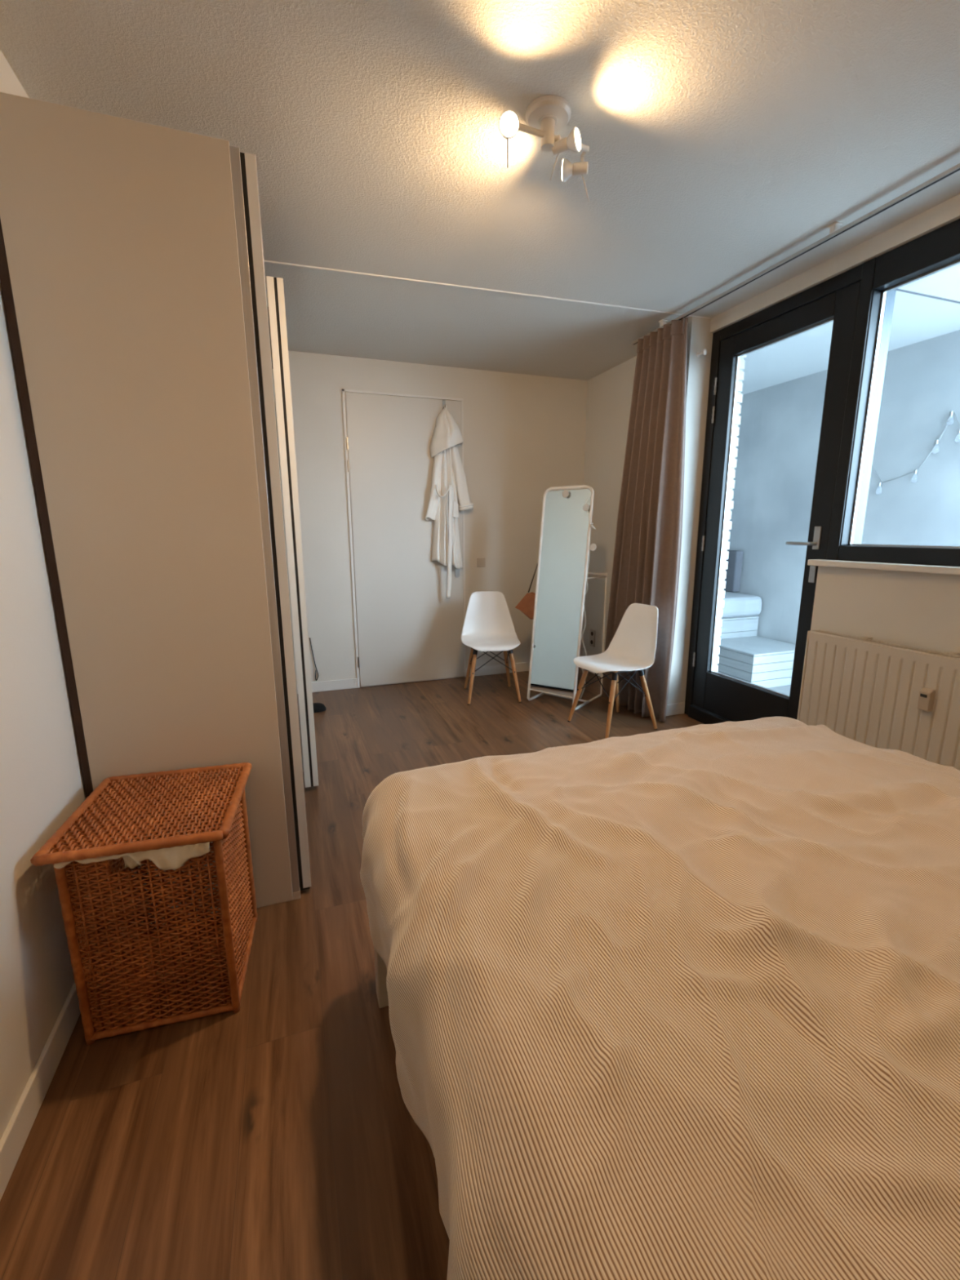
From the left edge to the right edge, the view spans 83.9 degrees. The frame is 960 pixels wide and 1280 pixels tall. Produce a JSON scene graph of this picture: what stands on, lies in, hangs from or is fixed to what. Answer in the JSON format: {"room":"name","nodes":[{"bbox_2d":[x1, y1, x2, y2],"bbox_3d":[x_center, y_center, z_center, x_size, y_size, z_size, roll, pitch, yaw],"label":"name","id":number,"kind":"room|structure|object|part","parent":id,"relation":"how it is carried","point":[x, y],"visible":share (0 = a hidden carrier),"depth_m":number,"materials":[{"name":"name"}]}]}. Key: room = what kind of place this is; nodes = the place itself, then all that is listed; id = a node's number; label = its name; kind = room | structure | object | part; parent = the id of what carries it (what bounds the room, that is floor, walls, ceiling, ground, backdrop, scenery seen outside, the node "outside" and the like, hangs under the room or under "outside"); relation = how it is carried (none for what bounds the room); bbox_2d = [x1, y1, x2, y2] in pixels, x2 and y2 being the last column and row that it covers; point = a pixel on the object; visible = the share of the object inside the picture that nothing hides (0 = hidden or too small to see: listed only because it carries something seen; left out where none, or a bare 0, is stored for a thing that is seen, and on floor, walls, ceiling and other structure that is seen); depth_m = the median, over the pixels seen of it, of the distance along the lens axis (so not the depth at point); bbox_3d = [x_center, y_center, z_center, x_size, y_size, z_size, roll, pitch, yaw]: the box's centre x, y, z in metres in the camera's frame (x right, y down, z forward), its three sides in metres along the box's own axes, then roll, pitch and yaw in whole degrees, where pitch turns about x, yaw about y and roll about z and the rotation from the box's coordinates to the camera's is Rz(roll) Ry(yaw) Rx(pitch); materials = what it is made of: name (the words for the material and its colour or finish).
{"room":"bedroom","nodes":[
{"label":"bedroom","id":0,"kind":"room"},
{"bbox_2d":[0,49,85,1139],"bbox_3d":[-1.313,-0.302,1.525,0.140,2.612,5.169,-4,12,-19],"label":"wall","id":1,"kind":"structure","parent":0,"point":[42,785],"depth_m":1.34,"materials":[{"name":"paint"}]},
{"bbox_2d":[0,981,80,1200],"bbox_3d":[-1.234,0.931,1.798,0.012,0.085,5.157,-4,12,-19],"label":"baseboard","id":2,"kind":"structure","parent":1,"relation":"attached to","point":[12,1141],"depth_m":1.23,"materials":[{"name":"paint"}]},
{"bbox_2d":[0,666,703,1279],"bbox_3d":[0.253,0.898,2.337,3.451,0.080,5.449,-4,12,-19],"label":"floor","id":3,"kind":"structure","parent":0,"point":[277,1137],"depth_m":1.25,"materials":[{"name":"brown wood"}]},
{"bbox_2d":[30,762,257,1044],"bbox_3d":[-0.897,0.732,1.553,0.426,0.572,0.445,-3,12,-15],"label":"laundry hamper","id":4,"kind":"object","parent":3,"relation":"on","point":[129,978],"visible":1,"depth_m":1.42,"materials":[{"name":"brown wicker"}]},
{"bbox_3d":[-1.023,0.788,1.347,0.022,0.545,0.021,-4,12,-19],"label":"corner post","id":5,"kind":"part","parent":4,"relation":"part of","materials":[{"name":"brown wicker"}]},
{"bbox_3d":[-1.064,0.748,1.519,0.015,0.515,0.355,-3,12,-15],"label":"panel","id":6,"kind":"part","parent":4,"relation":"part of","materials":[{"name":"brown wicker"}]},
{"bbox_3d":[-0.898,0.464,1.498,0.394,0.017,0.418,-3,12,-15],"label":"lid","id":7,"kind":"part","parent":4,"relation":"part of","materials":[{"name":"brown wicker"}]},
{"bbox_3d":[-0.854,0.772,1.398,0.347,0.515,0.040,-4,12,-19],"label":"panel","id":8,"kind":"part","parent":4,"relation":"part of","materials":[{"name":"brown wicker"}]},
{"bbox_3d":[-0.851,1.031,1.444,0.354,0.019,0.019,-3,12,-15],"label":"rail","id":9,"kind":"part","parent":4,"relation":"part of","materials":[{"name":"brown wicker"}]},
{"bbox_3d":[-0.898,0.994,1.615,0.338,0.010,0.345,-3,12,-15],"label":"panel","id":10,"kind":"part","parent":4,"relation":"part of","materials":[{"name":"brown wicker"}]},
{"bbox_3d":[-0.945,0.705,1.727,0.348,0.515,0.015,-3,12,-15],"label":"panel","id":11,"kind":"part","parent":4,"relation":"part of","materials":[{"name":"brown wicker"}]},
{"bbox_3d":[-0.947,0.450,1.681,0.354,0.019,0.019,-3,12,-15],"label":"rail","id":12,"kind":"part","parent":4,"relation":"part of","materials":[{"name":"brown wicker"}]},
{"bbox_3d":[-0.681,0.768,1.437,0.022,0.545,0.021,-4,12,-19],"label":"corner post","id":13,"kind":"part","parent":4,"relation":"part of","materials":[{"name":"brown wicker"}]},
{"bbox_3d":[-0.734,0.729,1.606,0.015,0.515,0.355,-3,12,-15],"label":"panel","id":14,"kind":"part","parent":4,"relation":"part of","materials":[{"name":"brown wicker"}]},
{"bbox_3d":[-0.775,0.699,1.779,0.022,0.545,0.021,-4,12,-19],"label":"corner post","id":15,"kind":"part","parent":4,"relation":"part of","materials":[{"name":"brown wicker"}]},
{"bbox_3d":[-0.727,0.987,1.660,0.019,0.019,0.361,-3,12,-15],"label":"rail","id":16,"kind":"part","parent":4,"relation":"part of","materials":[{"name":"brown wicker"}]},
{"bbox_2d":[0,92,318,928],"bbox_3d":[-1.223,-0.390,2.551,0.707,2.372,2.003,-4,12,-19],"label":"wardrobe","id":17,"kind":"object","parent":3,"relation":"on","point":[147,343],"visible":0.94,"depth_m":1.55,"materials":[{"name":"laminate"}]},
{"bbox_3d":[-1.544,-0.356,2.433,0.021,2.356,1.979,-4,12,-19],"label":"panel","id":18,"kind":"part","parent":17,"relation":"part of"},
{"bbox_3d":[-0.676,-0.226,1.716,0.025,2.320,0.028,-4,12,-19],"label":"edge trim","id":19,"kind":"part","parent":17,"relation":"part of","materials":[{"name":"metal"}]},
{"bbox_3d":[-0.819,-0.325,2.213,0.032,2.316,1.002,-4,12,-19],"label":"sliding door","id":20,"kind":"part","parent":17,"relation":"part of","materials":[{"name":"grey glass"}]},
{"bbox_2d":[312,702,326,712],"bbox_3d":[-1.238,0.499,3.968,0.178,0.060,0.092,-4,12,-19],"label":"slipper","id":21,"kind":"object","parent":3,"relation":"on","point":[317,707],"visible":0.44,"depth_m":3.95,"materials":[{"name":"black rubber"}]},
{"bbox_2d":[373,947,388,1008],"bbox_3d":[0.777,0.870,0.849,1.595,0.570,2.000,-4,12,-19],"label":"bed","id":22,"kind":"object","parent":3,"relation":"on","point":[380,969],"visible":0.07,"depth_m":1.48,"materials":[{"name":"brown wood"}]},
{"bbox_2d":[360,716,959,1279],"bbox_3d":[0.738,0.711,0.866,1.658,0.635,2.090,-4,12,-19],"label":"duvet","id":23,"kind":"object","parent":22,"relation":"on","point":[683,1003],"visible":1,"depth_m":0.72,"materials":[{"name":"beige fabric"}]},
{"bbox_2d":[461,591,521,705],"bbox_3d":[0.086,0.049,4.258,0.461,0.821,0.485,-2,12,-6],"label":"shell chair","id":24,"kind":"object","parent":3,"relation":"on","point":[488,625],"visible":1,"depth_m":4.38,"materials":[{"name":"white plastic"}]},
{"bbox_3d":[-0.087,0.219,4.426,0.033,0.421,0.148,-10,15,-39],"label":"leg","id":25,"kind":"part","parent":24,"relation":"part of","materials":[{"name":"brown wood"}]},
{"bbox_3d":[-0.060,0.283,4.112,0.033,0.421,0.139,6,13,29],"label":"leg","id":26,"kind":"part","parent":24,"relation":"part of","materials":[{"name":"brown wood"}]},
{"bbox_3d":[0.227,0.210,4.462,0.033,0.421,0.148,6,13,26],"label":"leg","id":27,"kind":"part","parent":24,"relation":"part of","materials":[{"name":"brown wood"}]},
{"bbox_3d":[0.274,0.274,4.149,0.033,0.421,0.139,-11,16,-42],"label":"leg","id":28,"kind":"part","parent":24,"relation":"part of","materials":[{"name":"brown wood"}]},
{"bbox_2d":[527,485,607,710],"bbox_3d":[0.673,-0.329,4.076,0.412,1.622,0.496,8,14,37],"label":"mirror","id":29,"kind":"object","parent":3,"relation":"on","point":[562,577],"visible":0.96,"depth_m":3.96,"materials":[{"name":"silver metal"}]},
{"bbox_2d":[515,563,537,619],"bbox_3d":[0.434,-0.487,4.265,0.291,0.658,0.144,7,14,32],"label":"leather bag","id":30,"kind":"object","parent":29,"relation":"hanging from","point":[526,605],"visible":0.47,"depth_m":4.29,"materials":[{"name":"brown leather"}]},
{"bbox_2d":[550,484,595,697],"bbox_3d":[0.689,-0.359,3.962,0.128,1.529,0.457,-7,13,-29],"label":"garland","id":31,"kind":"object","parent":29,"relation":"hanging from","point":[566,493],"visible":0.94,"depth_m":3.80,"materials":[{"name":"fabric"}]},
{"bbox_2d":[567,603,657,738],"bbox_3d":[0.910,0.185,3.575,0.485,0.821,0.461,-6,13,-26],"label":"shell chair","id":32,"kind":"object","parent":3,"relation":"on","point":[633,646],"visible":1,"depth_m":3.59,"materials":[{"name":"white plastic"}]},
{"bbox_3d":[0.682,0.367,3.687,0.139,0.421,0.033,2,12,9],"label":"leg","id":33,"kind":"part","parent":32,"relation":"part of","materials":[{"name":"brown wood"}]},
{"bbox_3d":[0.832,0.427,3.393,0.033,0.421,0.139,6,13,27],"label":"leg","id":34,"kind":"part","parent":32,"relation":"part of","materials":[{"name":"brown wood"}]},
{"bbox_3d":[0.974,0.339,3.819,0.033,0.421,0.148,6,13,29],"label":"leg","id":35,"kind":"part","parent":32,"relation":"part of","materials":[{"name":"brown wood"}]},
{"bbox_3d":[1.115,0.395,3.542,0.148,0.421,0.033,1,12,7],"label":"leg","id":36,"kind":"part","parent":32,"relation":"part of","materials":[{"name":"brown wood"}]},
{"bbox_2d":[272,350,587,687],"bbox_3d":[-0.555,-0.925,4.548,3.636,2.612,0.140,-4,12,-19],"label":"wall","id":37,"kind":"structure","parent":0,"point":[524,435],"depth_m":4.49,"materials":[{"name":"paint"}]},
{"bbox_2d":[309,637,318,680],"bbox_3d":[-1.362,0.160,4.388,0.052,0.363,0.011,-4,12,-17],"label":"cable","id":38,"kind":"object","parent":37,"relation":"attached to","point":[309,637],"visible":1,"depth_m":4.39,"materials":[{"name":"black plastic"}]},
{"bbox_2d":[342,389,466,688],"bbox_3d":[-0.586,-0.786,4.462,0.974,2.375,0.091,-4,12,-19],"label":"door","id":39,"kind":"structure","parent":37,"relation":"in","point":[406,628],"depth_m":4.43,"materials":[{"name":"painted wood"},{"name":"metal"}]},
{"bbox_2d":[442,400,445,409],"bbox_3d":[-0.289,-1.911,4.338,0.024,0.085,0.057,-4,12,-19],"label":"hook","id":40,"kind":"object","parent":39,"relation":"attached to","point":[443,401],"visible":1,"depth_m":4.35,"materials":[{"name":"metal"}]},
{"bbox_2d":[425,404,473,598],"bbox_3d":[-0.244,-1.131,4.448,0.422,1.565,0.144,-4,12,-19],"label":"bathrobe","id":41,"kind":"object","parent":40,"relation":"hanging from","point":[449,483],"visible":1,"depth_m":4.42,"materials":[{"name":"fabric"}]},
{"bbox_2d":[429,404,462,457],"bbox_3d":[-0.257,-1.696,4.327,0.281,0.410,0.140,-4,12,-19],"label":"hood","id":42,"kind":"object","parent":41,"relation":"attached to","point":[446,435],"depth_m":4.31,"materials":[{"name":"fabric"}]},
{"bbox_3d":[-0.198,-0.663,4.638,0.042,0.242,0.008,-4,12,-19],"label":"handle plate","id":43,"kind":"part","parent":39,"relation":"part of","materials":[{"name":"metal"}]},
{"bbox_2d":[296,662,529,693],"bbox_3d":[-0.569,0.330,4.716,3.261,0.085,0.012,-4,12,-19],"label":"baseboard","id":44,"kind":"structure","parent":37,"relation":"attached to","point":[324,686],"depth_m":4.54,"materials":[{"name":"paint"}]},
{"bbox_2d":[476,558,484,567],"bbox_3d":[0.010,-0.685,4.719,0.078,0.078,0.013,-4,12,-19],"label":"wall switch","id":45,"kind":"object","parent":37,"relation":"attached to","point":[480,562],"visible":1,"depth_m":4.71,"materials":[{"name":"plastic"}]},
{"bbox_2d":[0,0,959,394],"bbox_3d":[1.010,-1.880,2.356,5.286,0.150,6.020,-4,12,-19],"label":"ceiling","id":46,"kind":"structure","parent":0,"point":[726,139],"depth_m":1.83,"materials":[{"name":"paint"}]},
{"bbox_2d":[263,260,712,319],"bbox_3d":[-0.083,-1.924,2.904,3.224,0.013,0.013,-4,12,-16],"label":"trim","id":47,"kind":"structure","parent":46,"relation":"attached to","point":[268,261],"depth_m":2.91,"materials":[{"name":"paint"}]},
{"bbox_2d":[498,94,589,202],"bbox_3d":[0.220,-1.582,1.709,0.400,0.191,0.160,-8,14,-32],"label":"ceiling spotlight","id":48,"kind":"object","parent":46,"relation":"attached to","point":[546,115],"visible":1,"depth_m":1.69,"materials":[{"name":"paint"}]},
{"bbox_3d":[0.086,-1.527,1.670,0.004,0.081,0.015,1,12,7],"label":"aiming rod","id":49,"kind":"part","parent":48,"relation":"part of","materials":[{"name":"paint"}]},
{"bbox_3d":[0.087,-1.547,1.600,0.058,0.054,0.023,0,12,-1],"label":"bulb","id":50,"kind":"part","parent":48,"relation":"part of","materials":[{"name":"beige glass"}]},
{"bbox_3d":[0.217,-1.620,1.710,0.044,0.077,0.044,-4,12,-19],"label":"stem","id":51,"kind":"part","parent":48,"relation":"part of","materials":[{"name":"paint"}]},
{"bbox_3d":[0.217,-1.665,1.701,0.144,0.026,0.144,-4,12,-19],"label":"ceiling plate","id":52,"kind":"part","parent":48,"relation":"part of","materials":[{"name":"paint"}]},
{"bbox_3d":[0.241,-1.534,1.730,0.029,0.079,0.004,0,12,2],"label":"aiming rod","id":53,"kind":"part","parent":48,"relation":"part of","materials":[{"name":"paint"}]},
{"bbox_3d":[0.310,-1.583,1.688,0.009,0.058,0.058,6,13,29],"label":"bulb","id":54,"kind":"part","parent":48,"relation":"part of","materials":[{"name":"beige glass"}]},
{"bbox_3d":[0.350,-1.621,1.786,0.013,0.027,0.042,-4,12,-19],"label":"arm","id":55,"kind":"part","parent":48,"relation":"part of","materials":[{"name":"paint"}]},
{"bbox_3d":[0.361,-1.548,1.827,0.044,0.074,0.004,-9,15,-37],"label":"aiming rod","id":56,"kind":"part","parent":48,"relation":"part of","materials":[{"name":"paint"}]},
{"bbox_2d":[631,163,959,345],"bbox_3d":[1.745,-1.680,1.797,0.040,0.048,4.100,-4,12,-19],"label":"rail","id":57,"kind":"object","parent":46,"relation":"attached to","point":[835,230],"visible":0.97,"depth_m":2.33,"materials":[{"name":"metal"}]},
{"bbox_2d":[602,317,688,722],"bbox_3d":[1.138,-0.747,3.747,0.163,2.546,0.713,-4,12,-19],"label":"curtain","id":58,"kind":"object","parent":57,"relation":"hanging from","point":[646,569],"visible":0.83,"depth_m":3.58,"materials":[{"name":"beige fabric"}]},
{"bbox_2d":[666,316,713,704],"bbox_3d":[1.403,-0.764,3.720,0.249,2.612,0.225,-4,12,-19],"label":"wall","id":59,"kind":"structure","parent":0,"point":[700,337],"depth_m":3.55,"materials":[{"name":"paint"}]},
{"bbox_2d":[696,348,706,357],"bbox_3d":[1.391,-1.799,3.347,0.036,0.036,0.066,-4,12,-19],"label":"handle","id":60,"kind":"object","parent":59,"relation":"attached to","point":[704,352],"visible":1,"depth_m":3.33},
{"bbox_2d":[713,355,746,671],"bbox_3d":[1.627,-0.742,3.616,0.069,2.628,0.130,-4,12,-19],"label":"brick wall","id":61,"kind":"structure","parent":0,"point":[740,396],"depth_m":3.53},
{"bbox_2d":[579,194,959,656],"bbox_3d":[1.875,-0.543,2.633,0.105,2.612,5.169,-4,12,-19],"label":"wall","id":62,"kind":"structure","parent":0,"point":[917,610],"depth_m":2.71,"materials":[{"name":"paint"}]},
{"bbox_2d":[589,628,595,647],"bbox_3d":[1.044,-0.020,4.957,0.014,0.160,0.080,-4,12,-19],"label":"wall socket","id":63,"kind":"object","parent":62,"relation":"attached to","point":[592,640],"visible":1,"depth_m":4.94,"materials":[{"name":"plastic"}]},
{"bbox_2d":[589,671,684,715],"bbox_3d":[1.767,0.704,2.841,0.174,0.085,5.157,-4,12,-19],"label":"baseboard","id":64,"kind":"structure","parent":62,"relation":"attached to","point":[676,708],"depth_m":3.85,"materials":[{"name":"paint"}]},
{"bbox_2d":[684,257,876,724],"bbox_3d":[1.726,-0.605,3.192,0.290,2.549,1.015,-4,12,-19],"label":"door","id":65,"kind":"structure","parent":62,"relation":"in","point":[845,299],"depth_m":3.02,"materials":[{"name":"black paint"}]},
{"bbox_3d":[1.724,-0.518,2.865,0.059,0.018,0.141,-4,12,-19],"label":"lever","id":66,"kind":"part","parent":65,"relation":"part of","materials":[{"name":"metal"}]},
{"bbox_3d":[1.776,-0.352,2.853,0.008,0.090,0.034,-4,12,-19],"label":"lock plate","id":67,"kind":"part","parent":65,"relation":"part of","materials":[{"name":"metal"}]},
{"bbox_3d":[1.776,-0.538,2.813,0.008,0.120,0.037,-4,12,-19],"label":"handle plate","id":68,"kind":"part","parent":65,"relation":"part of","materials":[{"name":"metal"}]},
{"bbox_2d":[796,630,959,770],"bbox_3d":[1.990,0.387,2.177,0.110,0.631,1.442,-4,12,-19],"label":"radiator","id":69,"kind":"object","parent":62,"relation":"attached to","point":[865,690],"visible":0.7,"depth_m":2.43,"materials":[{"name":"metal"}]},
{"bbox_2d":[809,630,959,659],"bbox_3d":[1.971,0.088,2.110,0.066,0.010,1.422,-4,12,-19],"label":"grille","id":70,"kind":"object","parent":69,"relation":"attached to","point":[864,642],"depth_m":2.43,"materials":[{"name":"metal"}]},
{"bbox_2d":[917,687,935,711],"bbox_3d":[1.878,0.252,2.248,0.037,0.096,0.042,-4,12,-19],"label":"meter","id":71,"kind":"object","parent":69,"relation":"attached to","point":[926,695],"visible":1,"depth_m":2.24,"materials":[{"name":"beige plastic"}]},
{"bbox_2d":[807,218,959,574],"bbox_3d":[1.980,-0.998,2.251,0.223,1.404,0.965,-4,12,-19],"label":"window","id":72,"kind":"structure","parent":62,"relation":"in","point":[936,251],"depth_m":2.51,"materials":[{"name":"black paint"}]},
{"bbox_3d":[1.916,-0.319,2.366,0.081,0.030,0.965,-4,12,-19],"label":"sill","id":73,"kind":"part","parent":72,"relation":"part of","materials":[{"name":"paint"}]},
{"bbox_2d":[768,684,791,695],"bbox_3d":[20.131,-0.172,7.271,37.280,0.100,60.000,-4,12,-19],"label":"floor","id":74,"kind":"structure","parent":0,"point":[783,689],"depth_m":4.53,"materials":[{"name":"tile"}]},
{"bbox_2d":[719,615,759,639],"bbox_3d":[2.241,-0.048,5.553,0.674,0.505,0.929,-4,12,-19],"label":"bench","id":75,"kind":"object","parent":74,"relation":"on","point":[744,626],"visible":0.15,"depth_m":5.13,"materials":[{"name":"white wood"}]},
{"bbox_2d":[720,591,761,617],"bbox_3d":[2.236,-0.389,5.455,0.720,0.198,0.960,-4,12,-19],"label":"seat cushion","id":76,"kind":"object","parent":75,"relation":"on","point":[735,605],"visible":0.27,"depth_m":5.05,"materials":[{"name":"fabric"}]},
{"bbox_2d":[723,550,742,592],"bbox_3d":[2.487,-0.743,5.647,0.090,0.413,0.640,-4,12,-19],"label":"cushion","id":77,"kind":"object","parent":76,"relation":"on","point":[733,576],"visible":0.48,"depth_m":5.37,"materials":[{"name":"grey fabric"}]},
{"bbox_2d":[716,635,795,688],"bbox_3d":[2.500,0.192,4.861,0.674,0.310,0.601,-4,12,-19],"label":"bench","id":78,"kind":"object","parent":74,"relation":"on","point":[762,661],"visible":0.64,"depth_m":4.60,"materials":[{"name":"white wood"}]},
{"bbox_2d":[724,329,959,644],"bbox_3d":[2.998,-0.937,4.607,0.200,2.620,3.150,-4,12,-19],"label":"wall","id":79,"kind":"structure","parent":0,"point":[780,426],"depth_m":4.53,"materials":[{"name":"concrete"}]},
{"bbox_2d":[871,410,959,494],"bbox_3d":[3.110,-1.319,3.804,0.040,0.520,0.755,-4,12,-19],"label":"string lights","id":80,"kind":"object","parent":79,"relation":"attached to","point":[950,420],"visible":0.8,"depth_m":3.68,"materials":[{"name":"white plastic"},{"name":"clear glass"}]},
{"bbox_2d":[875,482,881,494],"bbox_3d":[3.035,-1.151,4.057,0.040,0.090,0.040,-4,12,-19],"label":"bulb","id":81,"kind":"object","parent":80,"relation":"attached to","point":[878,491],"depth_m":4.05,"materials":[{"name":"glass"}]},
{"bbox_2d":[911,469,917,483],"bbox_3d":[3.115,-1.171,3.822,0.040,0.090,0.040,-4,12,-19],"label":"bulb","id":82,"kind":"object","parent":80,"relation":"attached to","point":[914,479],"depth_m":3.81,"materials":[{"name":"glass"}]},
{"bbox_2d":[931,440,939,453],"bbox_3d":[3.150,-1.334,3.686,0.040,0.090,0.040,-4,12,-19],"label":"bulb","id":83,"kind":"object","parent":80,"relation":"attached to","point":[935,449],"depth_m":3.68,"materials":[{"name":"glass"}]},
{"bbox_2d":[946,410,954,425],"bbox_3d":[3.170,-1.492,3.594,0.040,0.090,0.040,-4,12,-19],"label":"bulb","id":84,"kind":"object","parent":80,"relation":"attached to","point":[950,420],"depth_m":3.58,"materials":[{"name":"glass"}]},
{"bbox_2d":[954,428,959,443],"bbox_3d":[3.193,-1.361,3.557,0.040,0.090,0.040,-4,12,-19],"label":"bulb","id":85,"kind":"object","parent":80,"relation":"attached to","point":[957,439],"depth_m":3.55,"materials":[{"name":"glass"}]},
{"bbox_2d":[894,288,959,303],"bbox_3d":[2.663,-1.953,3.060,1.300,0.012,0.010,-4,12,-19],"label":"trim","id":86,"kind":"structure","parent":79,"relation":"attached to","point":[897,289],"depth_m":3.01,"materials":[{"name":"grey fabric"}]}
]}

